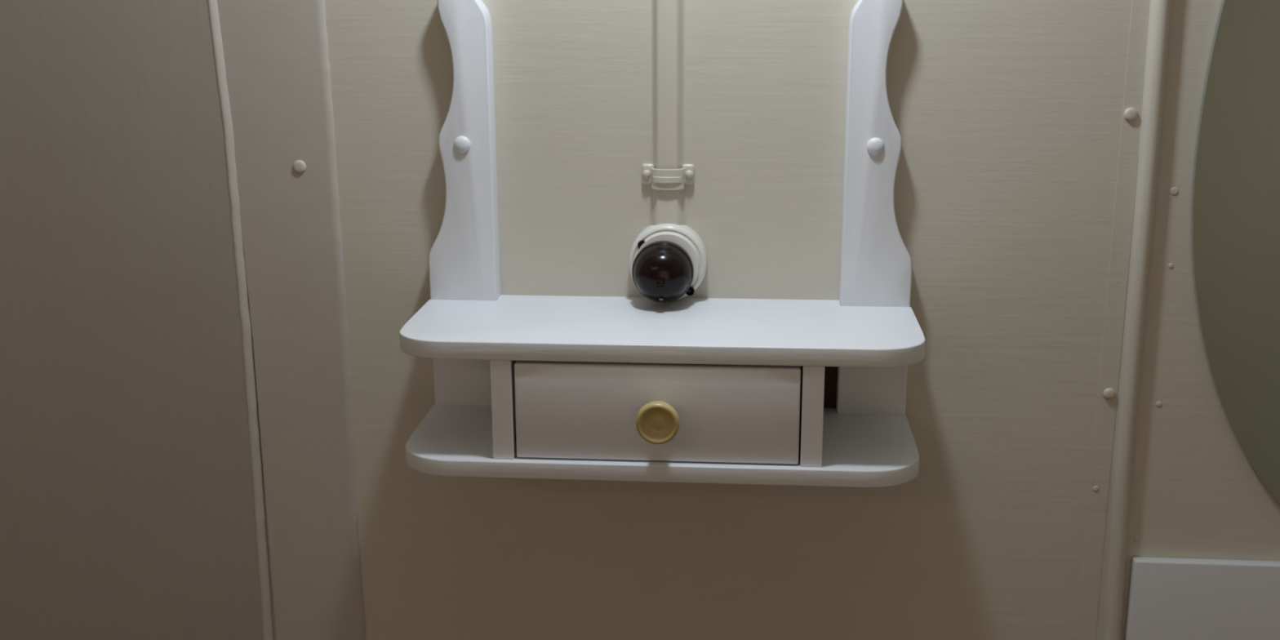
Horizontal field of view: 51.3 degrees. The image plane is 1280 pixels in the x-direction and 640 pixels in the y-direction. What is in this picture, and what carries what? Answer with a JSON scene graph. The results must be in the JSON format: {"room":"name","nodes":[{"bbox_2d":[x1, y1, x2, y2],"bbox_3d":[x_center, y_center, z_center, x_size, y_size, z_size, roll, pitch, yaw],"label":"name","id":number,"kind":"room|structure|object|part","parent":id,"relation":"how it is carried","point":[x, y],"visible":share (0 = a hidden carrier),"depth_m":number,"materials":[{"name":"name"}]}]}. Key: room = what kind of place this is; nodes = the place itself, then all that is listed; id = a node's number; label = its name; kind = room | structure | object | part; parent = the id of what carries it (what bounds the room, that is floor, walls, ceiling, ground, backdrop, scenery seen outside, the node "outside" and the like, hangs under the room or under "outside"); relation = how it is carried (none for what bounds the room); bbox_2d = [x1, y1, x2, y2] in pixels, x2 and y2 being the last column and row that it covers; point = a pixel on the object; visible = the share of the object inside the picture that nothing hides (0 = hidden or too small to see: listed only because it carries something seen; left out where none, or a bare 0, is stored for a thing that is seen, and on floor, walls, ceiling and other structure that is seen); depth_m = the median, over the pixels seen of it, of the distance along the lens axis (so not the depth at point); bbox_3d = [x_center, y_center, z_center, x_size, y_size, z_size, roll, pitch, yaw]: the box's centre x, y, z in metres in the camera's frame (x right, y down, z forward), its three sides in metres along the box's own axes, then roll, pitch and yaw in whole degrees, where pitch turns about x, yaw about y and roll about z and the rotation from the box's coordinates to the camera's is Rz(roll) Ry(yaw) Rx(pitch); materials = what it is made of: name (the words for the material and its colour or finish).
{"room":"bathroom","nodes":[
{"label":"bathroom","id":0,"kind":"room"},
{"bbox_2d":[0,0,262,639],"bbox_3d":[-0.643,0.142,1.136,0.663,2.350,0.007,1,15,5],"label":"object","id":1,"kind":"structure","parent":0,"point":[126,505],"depth_m":1.08,"materials":[{"name":"beige paint"}]},
{"bbox_2d":[256,0,1279,639],"bbox_3d":[0.001,0.141,1.125,1.950,2.350,0.081,1,15,5],"label":"wall","id":2,"kind":"structure","parent":0,"point":[1007,114],"depth_m":1.03,"materials":[{"name":"beige paint"}]},
{"bbox_2d":[206,0,274,639],"bbox_3d":[-0.325,0.156,1.112,0.027,2.332,0.008,1,15,5],"label":"trim","id":3,"kind":"structure","parent":2,"relation":"attached to","point":[251,399],"depth_m":1.07,"materials":[{"name":"beige paint"}]},
{"bbox_2d":[217,0,365,639],"bbox_3d":[-0.283,0.147,1.107,0.099,2.350,0.005,1,15,5],"label":"trim","id":4,"kind":"structure","parent":2,"relation":"attached to","point":[276,56],"depth_m":1.06,"materials":[{"name":"beige paint"}]},
{"bbox_2d":[399,0,925,487],"bbox_3d":[0.015,-0.066,0.944,0.370,0.340,0.164,1,15,5],"label":"wall shelf","id":5,"kind":"object","parent":2,"relation":"attached to","point":[811,393],"visible":1,"depth_m":0.94,"materials":[{"name":"white paint"}]},
{"bbox_3d":[0.016,0.051,0.977,0.198,0.069,0.114,1,15,5],"label":"drawer","id":6,"kind":"part","parent":5,"relation":"part of","materials":[{"name":"white paint"}]},
{"bbox_3d":[0.013,0.067,0.908,0.030,0.030,0.029,1,15,5],"label":"knob","id":7,"kind":"part","parent":5,"relation":"part of","materials":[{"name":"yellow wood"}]},
{"bbox_3d":[0.022,0.031,1.050,0.264,0.072,0.005,1,15,5],"label":"panel","id":8,"kind":"part","parent":5,"relation":"part of","materials":[{"name":"brown wood"}]},
{"bbox_2d":[648,0,686,226],"bbox_3d":[0.019,-0.527,0.902,0.029,0.944,0.011,1,15,5],"label":"cable conduit","id":9,"kind":"object","parent":2,"relation":"attached to","point":[668,16],"visible":1,"depth_m":0.99,"materials":[{"name":"beige paint"}]},
{"bbox_2d":[628,223,707,302],"bbox_3d":[0.020,-0.040,1.007,0.060,0.060,0.054,1,15,5],"label":"security camera","id":10,"kind":"object","parent":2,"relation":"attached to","point":[668,262],"visible":1,"depth_m":1.00,"materials":[{"name":"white plastic"}]},
{"bbox_2d":[641,163,694,190],"bbox_3d":[0.021,-0.108,1.010,0.040,0.019,0.014,1,15,5],"label":"clip","id":11,"kind":"object","parent":2,"relation":"attached to","point":[660,179],"visible":1,"depth_m":1.01,"materials":[{"name":"beige paint"}]},
{"bbox_2d":[1077,0,1150,639],"bbox_3d":[0.362,0.158,1.055,0.014,2.350,0.003,1,15,5],"label":"trim","id":12,"kind":"structure","parent":2,"relation":"attached to","point":[1128,158],"depth_m":1.01,"materials":[{"name":"beige paint"}]},
{"bbox_2d":[1102,0,1171,639],"bbox_3d":[0.378,0.159,1.051,0.021,2.350,0.010,1,15,5],"label":"trim","id":13,"kind":"structure","parent":2,"relation":"attached to","point":[1160,10],"depth_m":1.00,"materials":[{"name":"beige paint"}]},
{"bbox_2d":[1124,556,1279,639],"bbox_3d":[0.657,0.457,1.105,0.530,0.544,0.010,1,15,5],"label":"panel","id":14,"kind":"object","parent":2,"relation":"attached to","point":[1170,598],"visible":1,"depth_m":1.06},
{"bbox_2d":[1191,0,1279,503],"bbox_3d":[0.607,-0.152,0.952,0.400,0.720,0.005,1,15,5],"label":"wall mirror","id":15,"kind":"object","parent":2,"relation":"attached to","point":[1235,220],"visible":1,"depth_m":0.98,"materials":[{"name":"mirror"}]}
]}

